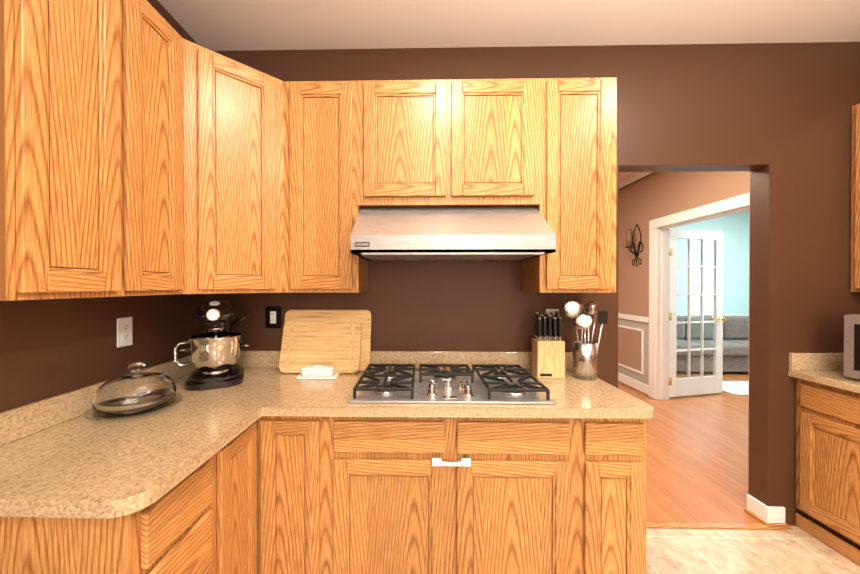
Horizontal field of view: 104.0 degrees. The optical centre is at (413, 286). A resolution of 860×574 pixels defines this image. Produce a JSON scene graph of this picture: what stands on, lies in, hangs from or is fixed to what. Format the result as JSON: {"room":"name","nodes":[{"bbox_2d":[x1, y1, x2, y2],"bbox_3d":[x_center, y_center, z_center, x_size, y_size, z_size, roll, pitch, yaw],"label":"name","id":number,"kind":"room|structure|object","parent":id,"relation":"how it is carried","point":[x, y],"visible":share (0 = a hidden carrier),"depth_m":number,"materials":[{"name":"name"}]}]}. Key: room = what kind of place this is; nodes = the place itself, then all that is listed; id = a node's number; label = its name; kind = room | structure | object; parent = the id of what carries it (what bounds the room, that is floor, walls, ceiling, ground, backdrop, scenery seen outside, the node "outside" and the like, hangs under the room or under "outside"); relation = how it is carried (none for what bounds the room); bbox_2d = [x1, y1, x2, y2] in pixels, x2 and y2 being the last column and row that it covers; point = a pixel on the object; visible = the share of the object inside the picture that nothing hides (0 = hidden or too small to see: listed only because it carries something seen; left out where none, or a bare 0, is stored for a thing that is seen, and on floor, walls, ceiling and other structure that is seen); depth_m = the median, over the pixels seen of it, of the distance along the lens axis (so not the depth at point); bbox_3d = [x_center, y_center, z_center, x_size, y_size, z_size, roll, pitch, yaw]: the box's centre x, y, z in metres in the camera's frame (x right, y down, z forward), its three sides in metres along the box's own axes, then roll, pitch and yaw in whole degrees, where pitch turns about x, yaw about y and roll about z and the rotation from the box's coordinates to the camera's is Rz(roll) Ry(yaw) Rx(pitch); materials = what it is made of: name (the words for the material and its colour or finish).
{"room":"kitchen","nodes":[
{"label":"kitchen","id":0,"kind":"room"},
{"bbox_2d":[0,0,204,411],"bbox_3d":[-1.372,-0.102,-0.261,0.120,3.025,4.600,0,0,1],"label":"wall","id":1,"kind":"structure","parent":0,"point":[49,348],"depth_m":1.30,"materials":[{"name":"brown paint"}]},
{"bbox_2d":[0,0,151,300],"bbox_3d":[-1.122,-0.506,0.997,0.325,1.076,0.376,0,0,1],"label":"upper cabinet","id":2,"kind":"object","parent":1,"relation":"attached to","point":[146,148],"depth_m":0.96,"materials":[{"name":"brown wood"}]},
{"bbox_2d":[117,317,132,347],"bbox_3d":[-1.271,0.198,1.479,0.008,0.126,0.076,0,0,1],"label":"electrical outlet","id":3,"kind":"object","parent":1,"relation":"attached to","point":[124,331],"visible":1,"depth_m":1.47,"materials":[{"name":"white plastic"}]},
{"bbox_2d":[148,2,187,294],"bbox_3d":[-1.117,-0.508,1.234,0.325,1.076,0.374,0,0,1],"label":"upper cabinet","id":4,"kind":"object","parent":1,"relation":"attached to","point":[167,50],"depth_m":1.31,"materials":[{"name":"brown wood"}]},
{"bbox_2d":[158,0,859,50],"bbox_3d":[0.747,-1.514,-0.342,4.360,0.200,4.778,0,0,1],"label":"ceiling","id":5,"kind":"structure","parent":0,"point":[228,25],"depth_m":1.81,"materials":[{"name":"beige paint"}]},
{"bbox_2d":[205,42,859,524],"bbox_3d":[0.850,-0.114,2.055,4.470,3.025,0.119,0,0,1],"label":"wall","id":6,"kind":"structure","parent":0,"point":[775,120],"depth_m":1.98,"materials":[{"name":"brown paint"}]},
{"bbox_2d":[188,41,283,293],"bbox_3d":[-0.966,-0.510,1.723,0.608,1.076,0.610,0,0,1],"label":"upper cabinet","id":7,"kind":"object","parent":6,"relation":"attached to","point":[236,109],"depth_m":1.54,"materials":[{"name":"brown wood"}]},
{"bbox_2d":[265,306,281,327],"bbox_3d":[-0.846,0.183,2.024,0.098,0.132,0.010,0,0,1],"label":"electrical outlet","id":8,"kind":"object","parent":6,"relation":"attached to","point":[273,316],"visible":1,"depth_m":2.02,"materials":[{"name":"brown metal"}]},
{"bbox_2d":[284,81,367,292],"bbox_3d":[-0.468,-0.511,1.855,0.381,1.076,0.325,0,0,1],"label":"upper cabinet","id":9,"kind":"object","parent":6,"relation":"attached to","point":[322,208],"depth_m":1.70,"materials":[{"name":"brown wood"}]},
{"bbox_2d":[360,79,467,207],"bbox_3d":[-0.015,-0.733,1.845,0.526,0.631,0.325,0,0,1],"label":"upper cabinet","id":10,"kind":"object","parent":6,"relation":"attached to","point":[414,133],"depth_m":1.69,"materials":[{"name":"brown wood"}]},
{"bbox_2d":[351,207,555,260],"bbox_3d":[0.178,-0.279,1.746,0.908,0.266,0.520,0,0,1],"label":"range hood","id":11,"kind":"object","parent":6,"relation":"attached to","point":[462,234],"visible":1,"depth_m":1.53,"materials":[{"name":"silver metal"}]},
{"bbox_2d":[464,78,543,207],"bbox_3d":[0.375,-0.733,1.837,0.526,0.631,0.325,0,0,1],"label":"upper cabinet","id":12,"kind":"object","parent":6,"relation":"attached to","point":[506,116],"depth_m":1.68,"materials":[{"name":"brown wood"}]},
{"bbox_2d":[546,309,558,316],"bbox_3d":[0.823,0.193,1.992,0.076,0.126,0.008,0,0,1],"label":"electrical outlet","id":13,"kind":"object","parent":6,"relation":"attached to","point":[549,310],"visible":0.15,"depth_m":1.99,"materials":[{"name":"white plastic"}]},
{"bbox_2d":[521,77,616,292],"bbox_3d":[0.828,-0.511,1.829,0.381,1.076,0.325,0,0,1],"label":"upper cabinet","id":14,"kind":"object","parent":6,"relation":"attached to","point":[580,114],"depth_m":1.68,"materials":[{"name":"brown wood"}]},
{"bbox_2d":[744,494,787,526],"bbox_3d":[2.116,1.344,2.021,0.118,0.110,0.143,0,0,1],"label":"baseboard","id":15,"kind":"structure","parent":6,"relation":"attached to","point":[759,511],"depth_m":1.97,"materials":[{"name":"white wood"}]},
{"bbox_2d":[851,103,859,291],"bbox_3d":[2.685,-0.510,1.728,0.324,1.076,0.448,0,0,1],"label":"upper cabinet","id":16,"kind":"object","parent":6,"relation":"attached to","point":[855,223],"visible":1,"depth_m":1.90,"materials":[{"name":"brown wood"}]},
{"bbox_2d":[619,172,633,179],"bbox_3d":[2.880,-1.609,3.497,8.710,0.200,7.100,0,0,1],"label":"ceiling","id":17,"kind":"structure","parent":0,"point":[622,175],"depth_m":4.52,"materials":[{"name":"beige paint"}]},
{"bbox_2d":[618,171,749,316],"bbox_3d":[3.051,-0.109,3.451,0.134,3.000,7.000,0,0,1],"label":"wall","id":18,"kind":"structure","parent":0,"point":[644,200],"depth_m":4.31,"materials":[{"name":"beige paint"}]},
{"bbox_2d":[625,224,642,266],"bbox_3d":[2.926,-0.561,4.512,0.156,0.574,0.263,0,0,1],"label":"sconce","id":19,"kind":"object","parent":18,"relation":"attached to","point":[629,240],"visible":0.98,"depth_m":4.49,"materials":[{"name":"black metal"}]},
{"bbox_2d":[669,229,726,396],"bbox_3d":[3.573,0.323,4.284,0.844,2.085,0.316,0,0,1],"label":"french door","id":20,"kind":"structure","parent":18,"relation":"in","point":[696,319],"depth_m":4.26,"materials":[{"name":"white wood"}]},
{"bbox_2d":[649,193,748,399],"bbox_3d":[3.050,0.279,3.453,0.176,2.225,1.600,0,0,1],"label":"door frame","id":21,"kind":"structure","parent":18,"relation":"attached to","point":[659,257],"depth_m":4.13,"materials":[{"name":"white wood"}]},
{"bbox_2d":[618,372,795,529],"bbox_3d":[2.939,1.417,3.462,8.590,0.069,7.000,0,0,1],"label":"floor","id":22,"kind":"structure","parent":0,"point":[697,461],"depth_m":2.69,"materials":[{"name":"brown wood"}]},
{"bbox_2d":[723,381,747,395],"bbox_3d":[4.557,1.375,4.579,0.900,0.019,0.600,0,0,1],"label":"area rug","id":23,"kind":"object","parent":22,"relation":"on","point":[736,387],"visible":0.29,"depth_m":4.57,"materials":[{"name":"white fabric"}]},
{"bbox_2d":[723,315,748,371],"bbox_3d":[5.005,0.940,5.703,2.350,0.880,0.950,0,0,1],"label":"sofa","id":24,"kind":"object","parent":22,"relation":"on","point":[735,343],"visible":0.12,"depth_m":5.42,"materials":[{"name":"fabric"}]},
{"bbox_2d":[670,210,748,314],"bbox_3d":[5.126,-0.123,6.270,3.910,3.000,0.120,0,0,1],"label":"wall","id":25,"kind":"structure","parent":0,"point":[734,228],"depth_m":6.18,"materials":[{"name":"teal paint"}]},
{"bbox_2d":[646,526,859,573],"bbox_3d":[0.747,1.441,-0.351,4.360,0.060,4.688,0,0,1],"label":"floor","id":26,"kind":"structure","parent":0,"point":[796,550],"depth_m":1.76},
{"bbox_2d":[0,450,219,573],"bbox_3d":[-0.969,0.967,0.965,0.630,0.874,0.312,0,0,1],"label":"base cabinet","id":27,"kind":"object","parent":26,"relation":"on","point":[178,533],"depth_m":0.82,"materials":[{"name":"brown wood"}]},
{"bbox_2d":[220,416,327,573],"bbox_3d":[-0.816,0.964,1.575,0.912,0.874,0.914,0,0,1],"label":"base cabinet","id":28,"kind":"object","parent":26,"relation":"on","point":[274,473],"depth_m":1.40,"materials":[{"name":"brown wood"}]},
{"bbox_2d":[0,350,653,518],"bbox_3d":[-0.150,0.457,1.386,2.253,0.139,1.260,0,0,1],"label":"countertop","id":29,"kind":"structure","parent":28,"relation":"on","point":[61,456],"depth_m":1.20,"materials":[{"name":"stone"}]},
{"bbox_2d":[83,362,182,420],"bbox_3d":[-1.102,0.394,1.337,0.304,0.186,0.304,0,0,1],"label":"cake dome","id":30,"kind":"object","parent":29,"relation":"on","point":[136,392],"visible":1,"depth_m":1.26,"materials":[{"name":"clear glass"}]},
{"bbox_2d":[174,298,249,390],"bbox_3d":[-1.025,0.271,1.751,0.333,0.427,0.377,0,0,1],"label":"stand mixer","id":31,"kind":"object","parent":29,"relation":"on","point":[214,349],"visible":1,"depth_m":1.63,"materials":[{"name":"black"}]},
{"bbox_2d":[296,365,339,378],"bbox_3d":[-0.515,0.452,1.811,0.216,0.064,0.104,0,0,1],"label":"butter dish","id":32,"kind":"object","parent":29,"relation":"on","point":[317,372],"visible":0.98,"depth_m":1.78,"materials":[{"name":"white ceramic"}]},
{"bbox_2d":[279,310,371,372],"bbox_3d":[-0.507,0.309,1.940,0.512,0.347,0.145,0,0,1],"label":"cutting boards","id":33,"kind":"object","parent":29,"relation":"on","point":[339,341],"visible":0.92,"depth_m":1.93,"materials":[{"name":"brown wood"}]},
{"bbox_2d":[347,364,555,403],"bbox_3d":[0.162,0.455,1.642,0.874,0.059,0.490,0,0,1],"label":"cooktop","id":34,"kind":"object","parent":29,"relation":"in","point":[433,383],"visible":1,"depth_m":1.52,"materials":[{"name":"silver metal"}]},
{"bbox_2d":[532,311,564,378],"bbox_3d":[0.729,0.308,1.823,0.144,0.352,0.099,0,0,1],"label":"knife block","id":35,"kind":"object","parent":29,"relation":"on","point":[548,352],"visible":1,"depth_m":1.78,"materials":[{"name":"brown wood"}]},
{"bbox_2d":[562,298,607,380],"bbox_3d":[0.899,0.271,1.777,0.241,0.426,0.155,0,0,1],"label":"utensil crock","id":36,"kind":"object","parent":29,"relation":"on","point":[585,352],"visible":1,"depth_m":1.75,"materials":[{"name":"silver metal"}]},
{"bbox_2d":[328,417,583,573],"bbox_3d":[0.160,0.963,1.698,1.034,0.874,0.630,0,0,1],"label":"base cabinet","id":37,"kind":"object","parent":26,"relation":"on","point":[345,495],"depth_m":1.39,"materials":[{"name":"brown wood"}]},
{"bbox_2d":[584,418,646,573],"bbox_3d":[0.821,0.964,1.684,0.290,0.874,0.630,0,0,1],"label":"base cabinet","id":38,"kind":"object","parent":26,"relation":"on","point":[615,450],"depth_m":1.37,"materials":[{"name":"brown wood"}]},
{"bbox_2d":[795,378,859,565],"bbox_3d":[2.533,0.963,1.753,0.630,0.874,0.420,0,0,1],"label":"base cabinet","id":39,"kind":"object","parent":26,"relation":"on","point":[828,460],"visible":1,"depth_m":1.78,"materials":[{"name":"brown wood"}]},
{"bbox_2d":[788,353,859,393],"bbox_3d":[2.491,0.462,0.289,0.655,0.139,3.348,0,0,1],"label":"countertop","id":40,"kind":"structure","parent":39,"relation":"on","point":[827,369],"depth_m":1.94,"materials":[{"name":"stone"}]},
{"bbox_2d":[844,314,859,378],"bbox_3d":[2.458,0.316,1.500,0.453,0.339,0.550,0,0,1],"label":"microwave","id":41,"kind":"object","parent":40,"relation":"on","point":[851,345],"visible":1,"depth_m":1.74,"materials":[{"name":"silver metal"}]},
{"bbox_3d":[-1.409,-0.111,3.859,0.120,3.000,3.405,0,0,1],"label":"wall","id":42,"kind":"structure","parent":0,"visible":0},
{"bbox_2d":[618,172,651,395],"bbox_3d":[2.943,-0.060,3.662,0.090,2.900,3.180,0,0,1],"label":"wainscoting","id":43,"kind":"structure","parent":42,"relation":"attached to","point":[633,351],"depth_m":4.44,"materials":[{"name":"grey wood"}]}
]}

